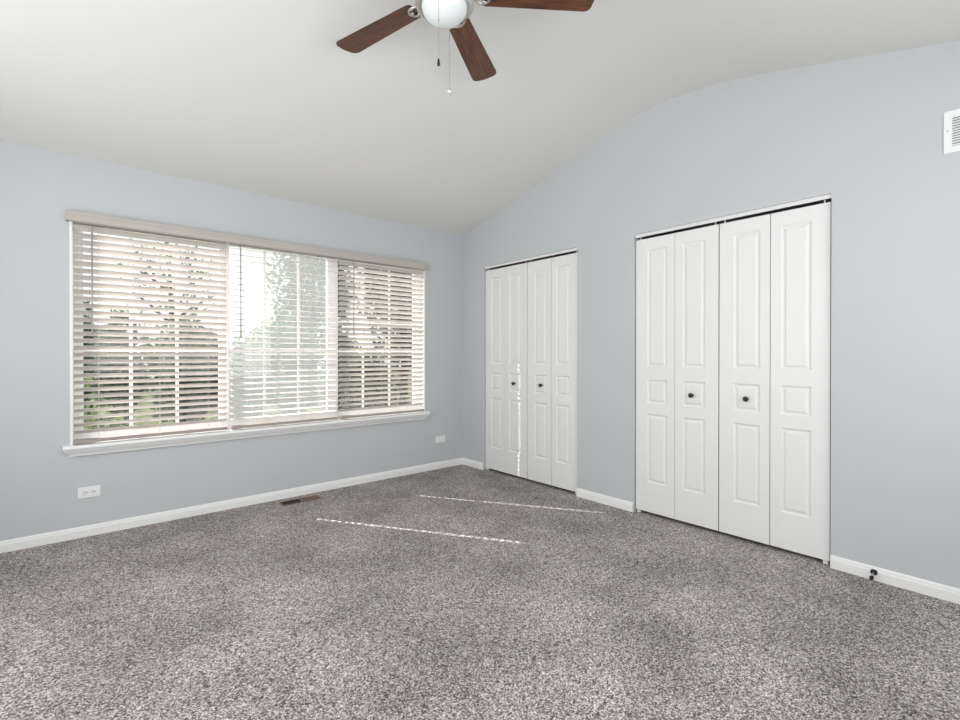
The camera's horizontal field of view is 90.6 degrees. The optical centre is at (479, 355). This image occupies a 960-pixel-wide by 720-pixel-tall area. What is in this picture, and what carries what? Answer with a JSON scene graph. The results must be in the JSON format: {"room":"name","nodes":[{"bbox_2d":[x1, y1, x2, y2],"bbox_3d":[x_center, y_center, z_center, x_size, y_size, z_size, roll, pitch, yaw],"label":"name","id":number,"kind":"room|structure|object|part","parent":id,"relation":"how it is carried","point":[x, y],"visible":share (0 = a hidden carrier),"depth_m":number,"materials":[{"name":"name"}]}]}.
{"room":"empty bedroom","nodes":[
{"label":"empty bedroom","id":0,"kind":"room"},
{"bbox_2d":[0,141,462,540],"bbox_3d":[-1.850,-0.008,3.692,4.520,2.515,0.130,0,0,-41],"label":"wall","id":1,"kind":"structure","parent":0,"point":[40,482],"depth_m":3.24,"materials":[{"name":"grey paint"}]},
{"bbox_2d":[78,485,100,498],"bbox_3d":[-2.503,0.871,3.043,0.114,0.070,0.009,0,0,-41],"label":"wall outlet","id":2,"kind":"object","parent":1,"relation":"attached to","point":[91,491],"visible":1,"depth_m":3.04,"materials":[{"name":"white plastic"}]},
{"bbox_2d":[0,457,462,552],"bbox_3d":[-1.811,1.118,3.635,4.300,0.073,0.014,0,0,-41],"label":"baseboard","id":3,"kind":"structure","parent":1,"relation":"attached to","point":[20,543],"depth_m":3.43,"materials":[{"name":"white wood"}]},
{"bbox_2d":[63,411,430,456],"bbox_3d":[-1.587,0.592,3.879,2.731,0.070,0.192,0,0,-41],"label":"window sill","id":4,"kind":"structure","parent":1,"relation":"attached to","point":[81,449],"depth_m":3.53,"materials":[{"name":"white wood"}]},
{"bbox_2d":[69,220,424,444],"bbox_3d":[-1.602,-0.171,3.902,2.674,1.460,0.133,0,0,-41],"label":"window","id":5,"kind":"structure","parent":1,"relation":"in","point":[212,424],"depth_m":3.26,"materials":[{"name":"white plastic"}]},
{"bbox_2d":[73,221,226,443],"bbox_3d":[-2.226,-0.158,3.272,0.872,1.419,0.071,0,0,-41],"label":"window blind","id":6,"kind":"object","parent":5,"relation":"attached to","point":[91,229],"visible":0.99,"depth_m":3.24,"materials":[{"name":"grey plastic"}]},
{"bbox_3d":[-2.468,-0.144,3.075,0.002,1.368,0.055,0,0,-41],"label":"ladder cord","id":7,"kind":"part","parent":6,"relation":"part of","materials":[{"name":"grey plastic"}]},
{"bbox_3d":[-2.230,0.540,3.280,0.872,0.022,0.050,0,0,-41],"label":"rail","id":8,"kind":"part","parent":6,"relation":"part of","materials":[{"name":"grey plastic"}]},
{"bbox_3d":[-2.217,-0.145,3.290,0.002,1.368,0.055,0,0,-41],"label":"ladder cord","id":9,"kind":"part","parent":6,"relation":"part of","materials":[{"name":"white fabric"}]},
{"bbox_3d":[-1.990,-0.146,3.486,0.002,1.368,0.055,0,0,-41],"label":"ladder cord","id":10,"kind":"part","parent":6,"relation":"part of","materials":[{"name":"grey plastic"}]},
{"bbox_2d":[65,209,427,269],"bbox_3d":[-1.552,-0.876,3.820,2.684,0.061,0.057,0,0,-41],"label":"blind valance","id":11,"kind":"object","parent":5,"relation":"attached to","point":[72,215],"visible":1,"depth_m":3.51,"materials":[{"name":"grey wood"}]},
{"bbox_2d":[224,242,332,427],"bbox_3d":[-1.640,-0.166,3.928,0.860,1.442,0.040,0,0,-41],"label":"window","id":12,"kind":"structure","parent":5,"relation":"attached to","point":[228,423],"depth_m":3.97,"materials":[{"name":"white plastic"}]},
{"bbox_2d":[229,243,336,428],"bbox_3d":[-1.561,-0.161,3.843,0.832,1.419,0.071,0,0,-41],"label":"window blind","id":13,"kind":"object","parent":5,"relation":"attached to","point":[235,244],"visible":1,"depth_m":3.78,"materials":[{"name":"grey plastic"}]},
{"bbox_3d":[-1.762,-0.146,3.681,0.002,1.368,0.055,0,0,-41],"label":"ladder cord","id":14,"kind":"part","parent":13,"relation":"part of","materials":[{"name":"white fabric"}]},
{"bbox_3d":[-1.566,0.538,3.851,0.832,0.022,0.050,0,0,-41],"label":"rail","id":15,"kind":"part","parent":13,"relation":"part of","materials":[{"name":"grey plastic"}]},
{"bbox_3d":[-1.474,-0.147,3.929,0.002,1.368,0.055,0,0,-41],"label":"ladder cord","id":16,"kind":"part","parent":13,"relation":"part of","materials":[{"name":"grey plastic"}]},
{"bbox_2d":[333,258,418,417],"bbox_3d":[-0.971,-0.169,4.503,0.904,1.442,0.040,0,0,-41],"label":"window","id":17,"kind":"structure","parent":5,"relation":"attached to","point":[335,264],"depth_m":4.39,"materials":[{"name":"white plastic"}]},
{"bbox_2d":[337,258,423,418],"bbox_3d":[-0.892,-0.163,4.418,0.875,1.419,0.071,0,0,-41],"label":"window blind","id":18,"kind":"object","parent":5,"relation":"attached to","point":[345,262],"visible":1,"depth_m":4.39,"materials":[{"name":"grey plastic"}]},
{"bbox_3d":[-1.170,-0.148,4.189,0.002,1.368,0.055,0,0,-41],"label":"ladder cord","id":19,"kind":"part","parent":18,"relation":"part of","materials":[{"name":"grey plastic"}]},
{"bbox_3d":[-0.897,0.536,4.425,0.875,0.022,0.050,0,0,-41],"label":"rail","id":20,"kind":"part","parent":18,"relation":"part of","materials":[{"name":"grey plastic"}]},
{"bbox_2d":[435,435,444,442],"bbox_3d":[-0.405,0.849,4.845,0.121,0.068,0.008,0,0,-41],"label":"wall jack plate","id":21,"kind":"object","parent":1,"relation":"attached to","point":[438,439],"visible":1,"depth_m":4.84,"materials":[{"name":"white plastic"}]},
{"bbox_2d":[0,464,959,719],"bbox_3d":[-0.026,1.216,2.133,5.250,0.120,4.820,0,0,-41],"label":"floor","id":22,"kind":"structure","parent":0,"point":[458,592],"depth_m":2.09,"materials":[{"name":"grey carpet"}]},
{"bbox_2d":[279,495,320,505],"bbox_3d":[-1.425,1.146,3.778,0.300,0.006,0.104,0,0,-41],"label":"floor vent","id":23,"kind":"object","parent":22,"relation":"in","point":[314,497],"visible":1,"depth_m":3.77,"materials":[{"name":"brown metal"}]},
{"bbox_2d":[0,0,959,235],"bbox_3d":[-0.302,-1.545,1.884,4.520,0.683,4.880,0,0,-41],"label":"ceiling","id":24,"kind":"structure","parent":0,"point":[254,96],"depth_m":2.73,"materials":[{"name":"white paint"}]},
{"bbox_2d":[336,0,593,94],"bbox_3d":[-0.188,-1.464,2.007,1.211,0.629,1.246,0,0,-41],"label":"ceiling fan","id":25,"kind":"object","parent":24,"relation":"hanging from","point":[453,15],"visible":1,"depth_m":2.15,"materials":[{"name":"brown wood"}]},
{"bbox_3d":[-0.484,-1.544,2.256,0.487,0.006,0.138,0,9,34],"label":"blade","id":26,"kind":"part","parent":25,"relation":"part of","materials":[{"name":"brown wood"}]},
{"bbox_3d":[-0.164,-1.356,1.893,0.003,0.356,0.019,0,0,4],"label":"pull chain","id":27,"kind":"part","parent":25,"relation":"part of","materials":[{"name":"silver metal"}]},
{"bbox_3d":[-0.151,-1.457,2.027,0.198,0.074,0.198,0,0,-41],"label":"lamp shade","id":28,"kind":"part","parent":25,"relation":"part of","materials":[{"name":"white glass"}]},
{"bbox_3d":[-0.139,-1.372,2.144,0.003,0.326,0.017,0,0,4],"label":"pull chain","id":29,"kind":"part","parent":25,"relation":"part of","materials":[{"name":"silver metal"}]},
{"bbox_3d":[-0.037,-1.544,2.414,0.138,0.006,0.487,-9,-2,16],"label":"blade","id":30,"kind":"part","parent":25,"relation":"part of","materials":[{"name":"brown wood"}]},
{"bbox_3d":[0.252,-1.543,2.038,0.487,0.006,0.138,0,-9,-1],"label":"blade","id":31,"kind":"part","parent":25,"relation":"part of","materials":[{"name":"brown wood"}]},
{"bbox_2d":[492,199,830,269],"bbox_3d":[1.314,-0.002,3.977,0.668,2.400,3.184,0,0,-41],"label":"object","id":32,"kind":"structure","parent":0,"point":[827,200],"depth_m":3.81,"materials":[{"name":"grey paint"}]},
{"bbox_2d":[463,40,959,588],"bbox_3d":[1.365,-0.275,3.321,0.115,3.053,4.620,0,0,-41],"label":"wall","id":33,"kind":"structure","parent":0,"point":[866,132],"depth_m":2.57,"materials":[{"name":"grey paint"}]},
{"bbox_2d":[462,458,482,469],"bbox_3d":[-0.075,1.113,4.904,0.014,0.073,0.322,0,0,-41],"label":"baseboard","id":34,"kind":"structure","parent":33,"relation":"attached to","point":[479,465],"depth_m":4.90,"materials":[{"name":"white wood"}]},
{"bbox_2d":[486,261,527,478],"bbox_3d":[0.243,0.128,4.573,0.066,2.036,0.574,0,0,-41],"label":"door","id":35,"kind":"structure","parent":33,"relation":"in","point":[506,287],"depth_m":4.56,"materials":[{"name":"white paint"}]},
{"bbox_2d":[485,248,576,268],"bbox_3d":[0.443,-0.883,4.356,0.044,0.023,1.163,0,0,-41],"label":"door track","id":36,"kind":"object","parent":33,"relation":"attached to","point":[572,249],"visible":0.9,"depth_m":4.28,"materials":[{"name":"white metal"}]},
{"bbox_2d":[527,250,576,493],"bbox_3d":[0.621,0.130,4.132,0.066,2.036,0.574,0,0,-41],"label":"door","id":37,"kind":"structure","parent":33,"relation":"in","point":[552,282],"depth_m":4.12,"materials":[{"name":"white paint"}]},
{"bbox_2d":[576,488,632,511],"bbox_3d":[0.960,1.118,3.698,0.014,0.073,0.511,0,0,-41],"label":"baseboard","id":38,"kind":"structure","parent":33,"relation":"attached to","point":[596,497],"depth_m":3.68,"materials":[{"name":"white wood"}]},
{"bbox_2d":[636,222,719,530],"bbox_3d":[1.345,0.133,3.289,0.066,2.036,0.589,0,0,-41],"label":"door","id":39,"kind":"structure","parent":33,"relation":"in","point":[678,274],"depth_m":3.27,"materials":[{"name":"white paint"}]},
{"bbox_2d":[635,194,830,237],"bbox_3d":[1.550,-0.878,3.067,0.044,0.023,1.194,0,0,-41],"label":"door track","id":40,"kind":"object","parent":33,"relation":"attached to","point":[828,196],"visible":0.9,"depth_m":2.95,"materials":[{"name":"white metal"}]},
{"bbox_2d":[719,199,830,563],"bbox_3d":[1.733,0.135,2.837,0.066,2.036,0.589,0,0,-41],"label":"door","id":41,"kind":"structure","parent":33,"relation":"in","point":[775,324],"depth_m":2.82,"materials":[{"name":"white paint"}]},
{"bbox_2d":[869,569,877,579],"bbox_3d":[2.004,1.116,2.426,0.064,0.037,0.030,0,0,-41],"label":"door stop","id":42,"kind":"object","parent":33,"relation":"attached to","point":[872,571],"visible":1,"depth_m":2.43,"materials":[{"name":"black rubber"}]},
{"bbox_2d":[830,555,959,603],"bbox_3d":[2.366,1.124,2.061,0.014,0.073,1.396,0,0,-41],"label":"baseboard","id":43,"kind":"structure","parent":33,"relation":"attached to","point":[933,589],"depth_m":2.37,"materials":[{"name":"white wood"}]},
{"bbox_2d":[944,108,959,153],"bbox_3d":[2.318,-1.053,2.112,0.009,0.196,0.368,0,0,-41],"label":"air vent","id":44,"kind":"object","parent":33,"relation":"in","point":[951,118],"visible":1,"depth_m":2.23,"materials":[{"name":"white metal"}]},
{"label":"outside","id":45,"kind":"structure","parent":0,"visible":0},
{"bbox_2d":[84,369,411,429],"bbox_3d":[-9.205,1.506,27.825,60.000,0.072,46.000,0,0,-41],"label":"lawn","id":46,"kind":"structure","parent":45,"point":[397,375],"depth_m":13.62,"materials":[{"name":"green plant"}]},
{"bbox_2d":[83,301,96,422],"bbox_3d":[-8.098,0.181,9.182,1.792,2.865,1.683,0,0,-41],"label":"shrub","id":47,"kind":"object","parent":46,"relation":"on","point":[86,302],"visible":0.02,"depth_m":9.15,"materials":[{"name":"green plant"}]},
{"bbox_2d":[83,377,124,429],"bbox_3d":[-3.269,0.889,3.964,0.571,1.486,0.532,0,0,-18],"label":"shrub","id":48,"kind":"object","parent":46,"relation":"on","point":[89,378],"visible":0.05,"depth_m":4.00,"materials":[{"name":"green plant"}]},
{"bbox_2d":[86,309,150,427],"bbox_3d":[-6.200,0.372,8.127,0.954,2.486,0.947,0,0,21],"label":"shrub","id":49,"kind":"object","parent":46,"relation":"on","point":[112,317],"visible":0.33,"depth_m":7.98,"materials":[{"name":"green plant"}]},
{"bbox_2d":[118,242,213,408],"bbox_3d":[-8.800,-1.111,13.391,2.446,5.452,2.557,0,0,-41],"label":"tree","id":50,"kind":"object","parent":46,"relation":"on","point":[165,319],"visible":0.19,"depth_m":13.38,"materials":[{"name":"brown plant"}]},
{"bbox_2d":[137,313,217,417],"bbox_3d":[-6.459,0.277,10.453,1.793,2.665,1.684,0,0,21],"label":"shrub","id":51,"kind":"object","parent":46,"relation":"on","point":[211,333],"visible":0.1,"depth_m":10.22,"materials":[{"name":"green plant"}]},
{"bbox_2d":[152,319,213,422],"bbox_3d":[-5.488,0.426,8.793,0.930,2.374,0.970,0,0,13],"label":"shrub","id":52,"kind":"object","parent":46,"relation":"on","point":[183,326],"visible":0.38,"depth_m":8.66,"materials":[{"name":"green plant"}]},
{"bbox_2d":[187,417,235,421],"bbox_3d":[-3.126,1.157,5.424,0.784,0.951,1.006,0,0,23],"label":"shrub","id":53,"kind":"object","parent":46,"relation":"on","point":[202,418],"visible":0.02,"depth_m":5.45,"materials":[{"name":"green plant"}]},
{"bbox_2d":[229,334,269,417],"bbox_3d":[-4.687,0.621,9.469,0.944,2.133,0.847,0,0,40],"label":"shrub","id":54,"kind":"object","parent":46,"relation":"on","point":[239,345],"visible":0.54,"depth_m":9.29,"materials":[{"name":"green plant"}]},
{"bbox_2d":[249,300,322,413],"bbox_3d":[-4.943,0.112,11.933,1.851,2.982,1.654,0,0,-41],"label":"shrub","id":55,"kind":"object","parent":46,"relation":"on","point":[278,318],"visible":0.16,"depth_m":11.58,"materials":[{"name":"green plant"}]},
{"bbox_2d":[272,309,316,413],"bbox_3d":[-3.944,0.293,10.109,0.928,2.629,0.955,0,0,-41],"label":"shrub","id":56,"kind":"object","parent":46,"relation":"on","point":[290,324],"visible":0.56,"depth_m":9.94,"materials":[{"name":"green plant"}]},
{"bbox_2d":[266,252,356,406],"bbox_3d":[-4.876,-1.333,14.101,2.446,5.890,2.508,0,0,15],"label":"tree","id":57,"kind":"object","parent":46,"relation":"on","point":[309,266],"visible":0.36,"depth_m":13.56,"materials":[{"name":"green plant"}]},
{"bbox_2d":[317,328,354,408],"bbox_3d":[-3.188,0.403,10.764,0.913,2.406,0.938,0,0,18],"label":"shrub","id":58,"kind":"object","parent":46,"relation":"on","point":[323,361],"visible":0.09,"depth_m":10.57,"materials":[{"name":"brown plant"}]},
{"bbox_2d":[318,341,405,410],"bbox_3d":[-1.887,0.690,7.557,1.438,1.863,1.318,0,0,-41],"label":"shrub","id":59,"kind":"object","parent":46,"relation":"on","point":[377,366],"visible":0.27,"depth_m":7.30,"materials":[{"name":"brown plant"}]},
{"bbox_2d":[354,267,411,404],"bbox_3d":[-1.796,-1.439,11.074,2.231,6.127,2.106,0,0,-41],"label":"tree","id":60,"kind":"object","parent":46,"relation":"on","point":[404,384],"visible":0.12,"depth_m":10.70,"materials":[{"name":"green plant"}]}
]}

